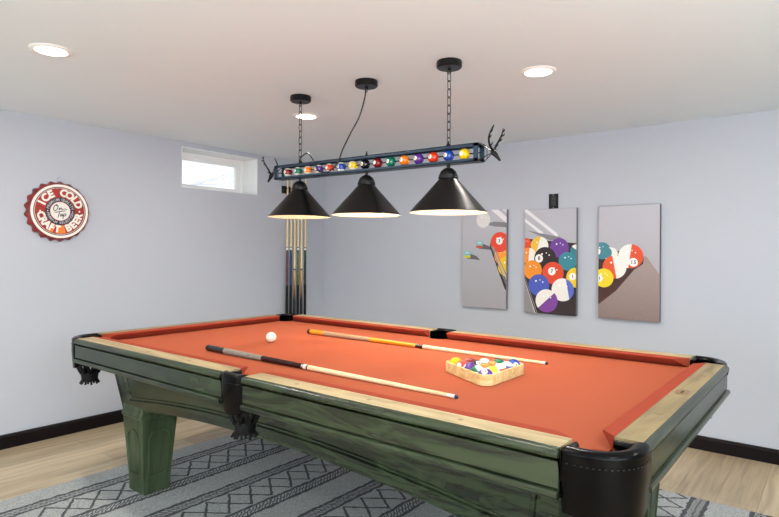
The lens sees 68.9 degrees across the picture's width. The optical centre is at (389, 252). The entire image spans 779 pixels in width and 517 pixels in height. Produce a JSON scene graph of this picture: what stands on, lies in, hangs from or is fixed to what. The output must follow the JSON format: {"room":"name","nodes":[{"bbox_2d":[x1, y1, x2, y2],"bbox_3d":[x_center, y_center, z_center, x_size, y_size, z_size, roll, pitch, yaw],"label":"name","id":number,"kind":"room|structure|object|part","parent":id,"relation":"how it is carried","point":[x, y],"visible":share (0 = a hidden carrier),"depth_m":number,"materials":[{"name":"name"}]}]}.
{"room":"games hall","nodes":[
{"label":"games hall","id":0,"kind":"room"},
{"bbox_2d":[0,110,323,434],"bbox_3d":[-3.689,0.158,2.134,0.260,2.112,10.000,0,0,38],"label":"wall","id":1,"kind":"structure","parent":0,"point":[152,250],"depth_m":4.09,"materials":[{"name":"grey paint"}]},
{"bbox_2d":[24,177,88,241],"bbox_3d":[-2.193,-0.291,3.769,0.048,0.435,0.404,0,0,38],"label":"sign","id":2,"kind":"object","parent":1,"relation":"attached to","point":[58,211],"visible":1,"depth_m":3.74,"materials":[{"name":"red metal"}]},
{"bbox_2d":[0,409,123,449],"bbox_3d":[-3.588,1.171,2.048,0.016,0.088,9.400,0,0,38],"label":"baseboard","id":3,"kind":"structure","parent":1,"relation":"attached to","point":[19,438],"depth_m":3.79,"materials":[{"name":"black paint"}]},
{"bbox_2d":[182,152,242,192],"bbox_3d":[-1.589,-0.683,4.929,0.055,0.311,0.737,0,0,38],"label":"window","id":4,"kind":"structure","parent":1,"relation":"in","point":[237,166],"depth_m":5.03,"materials":[{"name":"white plastic"}]},
{"bbox_2d":[181,146,257,194],"bbox_3d":[-1.515,-0.682,4.871,0.262,0.323,0.749,0,0,38],"label":"trim","id":5,"kind":"structure","parent":1,"relation":"attached to","point":[250,165],"depth_m":5.08,"materials":[{"name":"white paint"}]},
{"bbox_2d":[282,186,290,193],"bbox_3d":[-0.888,0.124,5.382,0.100,1.500,0.410,0,0,38],"label":"cue rack","id":6,"kind":"object","parent":1,"relation":"attached to","point":[284,188],"visible":0.22,"depth_m":5.31,"materials":[{"name":"black rubber"}]},
{"bbox_2d":[285,180,287,313],"bbox_3d":[-0.953,0.042,5.290,0.029,1.540,0.029,0,0,38],"label":"pool cue","id":7,"kind":"object","parent":6,"relation":"on","point":[286,300],"depth_m":5.28,"materials":[{"name":"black wood"}]},
{"bbox_2d":[289,175,291,312],"bbox_3d":[-0.924,0.043,5.325,0.029,1.540,0.029,0,0,38],"label":"pool cue","id":8,"kind":"object","parent":6,"relation":"on","point":[290,279],"depth_m":5.32,"materials":[{"name":"black wood"}]},
{"bbox_2d":[293,219,295,312],"bbox_3d":[-0.896,0.084,5.362,0.029,1.457,0.029,0,0,-29],"label":"pool cue","id":9,"kind":"object","parent":6,"relation":"on","point":[294,257],"depth_m":5.35,"materials":[{"name":"black wood"}]},
{"bbox_2d":[296,219,298,313],"bbox_3d":[-0.869,0.043,5.396,0.029,1.540,0.029,0,0,38],"label":"pool cue","id":10,"kind":"object","parent":6,"relation":"on","point":[297,294],"depth_m":5.39,"materials":[{"name":"black wood"}]},
{"bbox_2d":[300,219,302,313],"bbox_3d":[-0.842,0.085,5.431,0.029,1.457,0.029,0,0,-29],"label":"pool cue","id":11,"kind":"object","parent":6,"relation":"on","point":[301,252],"depth_m":5.42,"materials":[{"name":"black wood"}]},
{"bbox_2d":[303,179,305,314],"bbox_3d":[-0.811,0.043,5.468,0.029,1.540,0.029,0,0,38],"label":"pool cue","id":12,"kind":"object","parent":6,"relation":"on","point":[304,307],"depth_m":5.46,"materials":[{"name":"black wood"}]},
{"bbox_2d":[0,0,778,165],"bbox_3d":[-0.757,-0.937,-0.181,7.800,0.120,10.000,0,0,38],"label":"ceiling","id":13,"kind":"structure","parent":0,"point":[224,74],"depth_m":2.66,"materials":[{"name":"white paint"}]},
{"bbox_2d":[28,43,72,57],"bbox_3d":[-1.471,-0.879,2.469,0.170,0.007,0.170,0,0,38],"label":"recessed light","id":14,"kind":"object","parent":13,"relation":"in","point":[46,49],"visible":1,"depth_m":2.46,"materials":[{"name":"white plastic"}]},
{"bbox_2d":[293,113,318,119],"bbox_3d":[-0.534,-0.872,3.632,0.170,0.007,0.170,0,0,38],"label":"recessed light","id":15,"kind":"object","parent":13,"relation":"in","point":[305,116],"visible":0.91,"depth_m":3.62,"materials":[{"name":"white plastic"}]},
{"bbox_2d":[262,57,504,218],"bbox_3d":[-0.123,-0.529,2.885,1.522,0.688,0.354,0,0,38],"label":"light","id":16,"kind":"object","parent":13,"relation":"hanging from","point":[447,196],"visible":1,"depth_m":2.77,"materials":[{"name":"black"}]},
{"bbox_3d":[-0.504,-0.278,3.186,0.354,0.156,0.354,0,0,38],"label":"lamp shade","id":17,"kind":"part","parent":16,"relation":"part of","materials":[{"name":"black metal"}]},
{"bbox_3d":[-0.497,-0.661,3.179,0.020,0.335,0.018,0,0,0],"label":"chain","id":18,"kind":"part","parent":16,"relation":"part of","materials":[{"name":"black metal"}]},
{"bbox_3d":[-0.320,-0.634,3.017,0.485,0.421,0.048,0,0,38],"label":"power cord","id":19,"kind":"part","parent":16,"relation":"part of","materials":[{"name":"black plastic"}]},
{"bbox_3d":[-0.117,-0.269,2.880,0.354,0.156,0.354,0,0,38],"label":"lamp shade","id":20,"kind":"part","parent":16,"relation":"part of","materials":[{"name":"black metal"}]},
{"bbox_3d":[-0.123,-0.449,2.885,1.332,0.097,0.060,0,0,38],"label":"bar frame","id":21,"kind":"part","parent":16,"relation":"part of","materials":[{"name":"blue"}]},
{"bbox_3d":[-0.123,-0.449,2.885,1.332,0.023,0.006,0,0,38],"label":"ball rod","id":22,"kind":"part","parent":16,"relation":"part of","materials":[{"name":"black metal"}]},
{"bbox_3d":[0.266,-0.260,2.576,0.354,0.156,0.354,0,0,38],"label":"lamp shade","id":23,"kind":"part","parent":16,"relation":"part of","materials":[{"name":"black metal"}]},
{"bbox_3d":[0.269,-0.650,2.580,0.020,0.347,0.018,0,0,0],"label":"chain","id":24,"kind":"part","parent":16,"relation":"part of","materials":[{"name":"black metal"}]},
{"bbox_2d":[520,66,556,77],"bbox_3d":[0.711,-0.864,2.712,0.170,0.007,0.170,0,0,38],"label":"recessed light","id":25,"kind":"object","parent":13,"relation":"in","point":[534,71],"visible":1,"depth_m":2.70,"materials":[{"name":"white plastic"}]},
{"bbox_2d":[0,417,778,516],"bbox_3d":[-0.772,1.285,-0.181,7.800,0.100,10.000,0,0,38],"label":"floor","id":26,"kind":"structure","parent":0,"point":[746,484],"depth_m":3.28,"materials":[{"name":"brown wood"}]},
{"bbox_2d":[0,434,772,516],"bbox_3d":[-0.095,1.235,2.598,3.088,0.008,2.500,0,0,38],"label":"area rug","id":27,"kind":"object","parent":26,"relation":"on","point":[224,476],"visible":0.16,"depth_m":2.88,"materials":[{"name":"grey fabric"}]},
{"bbox_2d":[71,313,729,516],"bbox_3d":[-0.117,0.833,2.663,2.813,0.795,1.572,0,0,38],"label":"pool table","id":28,"kind":"object","parent":27,"relation":"on","point":[594,430],"visible":0.98,"depth_m":1.95,"materials":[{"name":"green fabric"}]},
{"bbox_2d":[76,364,100,384],"bbox_3d":[-1.536,0.607,2.911,0.127,0.128,0.126,0,0,38],"label":"basket","id":29,"kind":"object","parent":28,"relation":"on","point":[88,375],"depth_m":2.88,"materials":[{"name":"black leather"}]},
{"bbox_3d":[-1.248,1.011,2.960,0.197,0.238,0.197,0,0,38],"label":"leg moulding","id":30,"kind":"part","parent":28,"relation":"part of","materials":[{"name":"green wood"}]},
{"bbox_3d":[-1.248,0.997,2.960,0.206,0.452,0.206,0,0,38],"label":"leg","id":31,"kind":"part","parent":28,"relation":"part of","materials":[{"name":"green wood"}]},
{"bbox_3d":[-1.063,0.473,2.494,1.214,0.080,0.077,0,0,38],"label":"rail","id":32,"kind":"part","parent":28,"relation":"part of","materials":[{"name":"brown wood"}]},
{"bbox_2d":[95,337,247,374],"bbox_3d":[-1.026,0.452,2.541,1.214,0.041,0.043,0,0,38],"label":"rail","id":33,"kind":"object","parent":28,"relation":"on","point":[241,369],"depth_m":2.42,"materials":[{"name":"beige wood"}]},
{"bbox_3d":[-1.171,0.472,3.500,0.076,0.080,1.210,0,0,38],"label":"rail","id":34,"kind":"part","parent":28,"relation":"part of","materials":[{"name":"fabric"}]},
{"bbox_2d":[103,315,278,339],"bbox_3d":[-1.124,0.452,3.463,0.043,0.041,1.210,0,0,38],"label":"cushion","id":35,"kind":"object","parent":28,"relation":"on","point":[181,329],"depth_m":3.37,"materials":[{"name":"orange fabric"}]},
{"bbox_2d":[228,411,259,440],"bbox_3d":[-0.530,0.614,2.086,0.127,0.128,0.126,0,0,38],"label":"basket","id":36,"kind":"object","parent":28,"relation":"on","point":[246,426],"depth_m":2.05,"materials":[{"name":"black leather"}]},
{"bbox_2d":[266,332,275,341],"bbox_3d":[-0.625,0.445,3.000,0.055,0.055,0.055,0,0,38],"label":"cue ball","id":37,"kind":"object","parent":28,"relation":"on","point":[271,336],"visible":1,"depth_m":2.98,"materials":[{"name":"beige plastic"}]},
{"bbox_2d":[205,345,457,398],"bbox_3d":[-0.328,0.463,2.298,1.411,0.029,0.029,1,0,39],"label":"pool cue","id":38,"kind":"object","parent":28,"relation":"on","point":[212,348],"visible":1,"depth_m":2.25,"materials":[{"name":"beige wood"}]},
{"bbox_2d":[293,315,429,336],"bbox_3d":[-0.235,0.458,3.590,1.152,0.041,0.043,0,0,38],"label":"cushion","id":39,"kind":"object","parent":28,"relation":"on","point":[380,328],"depth_m":3.53,"materials":[{"name":"orange fabric"}]},
{"bbox_3d":[-0.195,0.479,3.641,1.152,0.080,0.087,0,0,38],"label":"rail","id":40,"kind":"part","parent":28,"relation":"part of","materials":[{"name":"brown wood"}]},
{"bbox_3d":[-0.038,0.480,1.682,1.149,0.080,0.077,0,0,38],"label":"rail","id":41,"kind":"part","parent":28,"relation":"part of","materials":[{"name":"brown wood"}]},
{"bbox_2d":[262,372,570,437],"bbox_3d":[-0.001,0.460,1.729,1.149,0.041,0.043,0,0,38],"label":"cushion","id":42,"kind":"object","parent":28,"relation":"on","point":[507,423],"depth_m":1.63,"materials":[{"name":"orange fabric"}]},
{"bbox_2d":[307,329,547,364],"bbox_3d":[0.102,0.467,2.882,1.459,0.029,0.029,1,0,38],"label":"pool cue","id":43,"kind":"object","parent":28,"relation":"on","point":[309,331],"visible":0.99,"depth_m":2.86,"materials":[{"name":"brown wood"}]},
{"bbox_2d":[449,357,460,363],"bbox_3d":[0.268,0.450,2.294,0.056,0.056,0.056,0,0,-27],"label":"ball","id":44,"kind":"object","parent":28,"relation":"on","point":[454,360],"visible":0.37,"depth_m":2.28,"materials":[{"name":"yellow plastic"}]},
{"bbox_2d":[456,360,467,366],"bbox_3d":[0.289,0.450,2.241,0.057,0.057,0.056,0,0,-33],"label":"ball","id":45,"kind":"object","parent":28,"relation":"on","point":[461,363],"visible":0.38,"depth_m":2.23,"materials":[{"name":"red plastic"}]},
{"bbox_2d":[463,362,474,369],"bbox_3d":[0.310,0.450,2.188,0.056,0.056,0.056,0,0,-28],"label":"ball","id":46,"kind":"object","parent":28,"relation":"on","point":[469,365],"visible":0.44,"depth_m":2.17,"materials":[{"name":"purple plastic"}]},
{"bbox_2d":[465,358,474,361],"bbox_3d":[0.324,0.450,2.286,0.056,0.056,0.056,0,0,-34],"label":"ball","id":47,"kind":"object","parent":28,"relation":"on","point":[466,359],"visible":0.25,"depth_m":2.27,"materials":[{"name":"red plastic"}]},
{"bbox_2d":[470,365,482,372],"bbox_3d":[0.331,0.450,2.136,0.056,0.056,0.056,0,0,-25],"label":"ball","id":48,"kind":"object","parent":28,"relation":"on","point":[476,368],"visible":0.38,"depth_m":2.12,"materials":[{"name":"green"}]},
{"bbox_2d":[472,360,481,364],"bbox_3d":[0.345,0.450,2.233,0.056,0.057,0.056,0,0,-31],"label":"ball","id":49,"kind":"object","parent":28,"relation":"on","point":[476,362],"visible":0.34,"depth_m":2.22,"materials":[{"name":"white plastic"}]},
{"bbox_2d":[479,358,489,362],"bbox_3d":[0.381,0.451,2.277,0.057,0.057,0.056,0,0,-29],"label":"ball","id":50,"kind":"object","parent":28,"relation":"on","point":[483,360],"visible":0.32,"depth_m":2.26,"materials":[{"name":"white plastic"}]},
{"bbox_2d":[446,360,523,385],"bbox_3d":[0.344,0.459,2.234,0.277,0.039,0.308,0,0,38],"label":"rack","id":51,"kind":"object","parent":28,"relation":"on","point":[499,377],"visible":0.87,"depth_m":2.13,"materials":[{"name":"brown wood"}]},
{"bbox_2d":[480,363,489,367],"bbox_3d":[0.366,0.451,2.180,0.056,0.057,0.056,0,0,-32],"label":"ball","id":52,"kind":"object","parent":28,"relation":"on","point":[484,365],"visible":0.25,"depth_m":2.17,"materials":[{"name":"orange plastic"}]},
{"bbox_2d":[478,368,492,374],"bbox_3d":[0.352,0.450,2.083,0.056,0.056,0.056,0,0,-31],"label":"ball","id":53,"kind":"object","parent":28,"relation":"on","point":[486,371],"visible":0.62,"depth_m":2.07,"materials":[{"name":"white"}]},
{"bbox_2d":[487,361,497,365],"bbox_3d":[0.401,0.451,2.225,0.056,0.056,0.056,0,0,-33],"label":"ball","id":54,"kind":"object","parent":28,"relation":"on","point":[491,363],"visible":0.26,"depth_m":2.21,"materials":[{"name":"orange plastic"}]},
{"bbox_2d":[488,366,499,373],"bbox_3d":[0.387,0.451,2.127,0.056,0.056,0.056,0,0,-24],"label":"ball","id":55,"kind":"object","parent":28,"relation":"on","point":[494,369],"visible":0.29,"depth_m":2.11,"materials":[{"name":"yellow plastic"}]},
{"bbox_2d":[494,359,503,362],"bbox_3d":[0.437,0.451,2.269,0.056,0.056,0.056,0,0,-32],"label":"ball","id":56,"kind":"object","parent":28,"relation":"on","point":[495,360],"visible":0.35,"depth_m":2.25,"materials":[{"name":"green plastic"}]},
{"bbox_2d":[494,363,506,370],"bbox_3d":[0.422,0.451,2.172,0.057,0.057,0.056,0,0,-34],"label":"ball","id":57,"kind":"object","parent":28,"relation":"on","point":[500,366],"visible":0.38,"depth_m":2.15,"materials":[{"name":"white plastic"}]},
{"bbox_2d":[501,361,513,368],"bbox_3d":[0.458,0.451,2.216,0.057,0.057,0.056,0,0,-27],"label":"ball","id":58,"kind":"object","parent":28,"relation":"on","point":[507,364],"visible":0.33,"depth_m":2.20,"materials":[{"name":"white plastic"}]},
{"bbox_2d":[509,359,519,365],"bbox_3d":[0.493,0.451,2.261,0.056,0.057,0.057,0,0,-21],"label":"ball","id":59,"kind":"object","parent":28,"relation":"on","point":[514,362],"visible":0.44,"depth_m":2.24,"materials":[{"name":"blue plastic"}]},
{"bbox_2d":[446,332,688,366],"bbox_3d":[0.791,0.465,2.777,1.209,0.041,0.043,0,0,38],"label":"cushion","id":60,"kind":"object","parent":28,"relation":"on","point":[556,348],"depth_m":2.70,"materials":[{"name":"orange fabric"}]},
{"bbox_3d":[0.831,0.486,2.829,1.209,0.080,0.087,0,0,38],"label":"rail","id":61,"kind":"part","parent":28,"relation":"part of","materials":[{"name":"fabric"}]},
{"bbox_3d":[1.009,1.013,2.368,0.206,0.452,0.206,0,0,38],"label":"leg","id":62,"kind":"part","parent":28,"relation":"part of","materials":[{"name":"green wood"}]},
{"bbox_2d":[602,363,705,450],"bbox_3d":[0.902,0.466,1.859,0.043,0.041,1.210,0,0,38],"label":"cushion","id":63,"kind":"object","parent":28,"relation":"on","point":[616,430],"depth_m":1.63,"materials":[{"name":"orange fabric"}]},
{"bbox_3d":[1.009,1.027,2.368,0.197,0.238,0.197,0,0,38],"label":"leg moulding","id":64,"kind":"part","parent":28,"relation":"part of","materials":[{"name":"green wood"}]},
{"bbox_3d":[0.944,0.487,1.825,0.066,0.080,1.210,0,0,38],"label":"rail","id":65,"kind":"part","parent":28,"relation":"part of","materials":[{"name":"brown wood"}]},
{"bbox_2d":[323,109,778,449],"bbox_3d":[2.348,0.200,3.509,7.500,2.112,0.250,0,0,38],"label":"wall","id":66,"kind":"structure","parent":0,"point":[714,180],"depth_m":3.91,"materials":[{"name":"grey paint"}]},
{"bbox_2d":[462,209,508,309],"bbox_3d":[0.767,0.050,4.578,0.400,0.785,0.037,0,0,38],"label":"print","id":67,"kind":"object","parent":66,"relation":"attached to","point":[484,236],"visible":0.91,"depth_m":4.56,"materials":[{"name":"grey paper"}]},
{"bbox_2d":[496,237,502,244],"bbox_3d":[0.866,-0.094,4.477,0.058,0.058,0.001,0,0,38],"label":"ball number","id":68,"kind":"object","parent":67,"relation":"attached to","point":[497,240],"depth_m":4.48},
{"bbox_2d":[524,208,577,315],"bbox_3d":[1.200,0.064,4.233,0.400,0.785,0.040,0,0,38],"label":"print","id":69,"kind":"object","parent":66,"relation":"attached to","point":[551,235],"visible":1,"depth_m":4.21,"materials":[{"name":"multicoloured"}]},
{"bbox_2d":[535,254,542,261],"bbox_3d":[1.125,0.041,4.271,0.062,0.062,0.001,0,0,38],"label":"ball number","id":70,"kind":"object","parent":69,"relation":"attached to","point":[536,258],"depth_m":4.27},
{"bbox_2d":[548,267,555,274],"bbox_3d":[1.202,0.136,4.207,0.059,0.059,0.001,0,0,38],"label":"ball number","id":71,"kind":"object","parent":69,"relation":"attached to","point":[549,271],"depth_m":4.21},
{"bbox_2d":[569,273,575,279],"bbox_3d":[1.324,0.171,4.110,0.051,0.052,0.001,0,0,38],"label":"ball number","id":72,"kind":"object","parent":69,"relation":"attached to","point":[570,276],"depth_m":4.11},
{"bbox_2d":[549,194,557,208],"bbox_3d":[1.224,-0.385,4.236,0.074,0.112,0.010,0,0,38],"label":"wall outlet","id":73,"kind":"object","parent":66,"relation":"attached to","point":[553,198],"visible":1,"depth_m":4.23,"materials":[{"name":"black plastic"}]},
{"bbox_2d":[551,197,555,205],"bbox_3d":[1.222,-0.386,4.234,0.034,0.068,0.004,0,0,38],"label":"receptacle","id":74,"kind":"object","parent":73,"relation":"attached to","point":[553,199],"depth_m":4.23,"materials":[{"name":"grey plastic"}]},
{"bbox_2d":[598,204,660,321],"bbox_3d":[1.638,0.066,3.888,0.400,0.785,0.037,0,0,38],"label":"print","id":75,"kind":"object","parent":66,"relation":"attached to","point":[629,258],"visible":1,"depth_m":3.87,"materials":[{"name":"grey"}]},
{"bbox_2d":[629,258,637,266],"bbox_3d":[1.654,0.064,3.853,0.059,0.059,0.001,0,0,38],"label":"ball number","id":76,"kind":"object","parent":75,"relation":"attached to","point":[632,259],"depth_m":3.85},
{"bbox_2d":[688,435,778,464],"bbox_3d":[2.147,1.211,3.493,7.184,0.088,0.016,0,0,38],"label":"baseboard","id":77,"kind":"structure","parent":66,"relation":"attached to","point":[726,447],"depth_m":3.49,"materials":[{"name":"black paint"}]},
{"label":"outside","id":78,"kind":"structure","parent":0,"visible":0},
{"bbox_3d":[-4.301,-0.290,8.615,8.730,0.100,18.000,0,0,38],"label":"ground","id":79,"kind":"structure","parent":78,"visible":0},
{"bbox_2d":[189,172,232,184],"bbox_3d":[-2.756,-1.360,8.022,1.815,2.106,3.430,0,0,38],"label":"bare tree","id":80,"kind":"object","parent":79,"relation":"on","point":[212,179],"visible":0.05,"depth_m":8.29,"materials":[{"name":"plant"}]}
]}

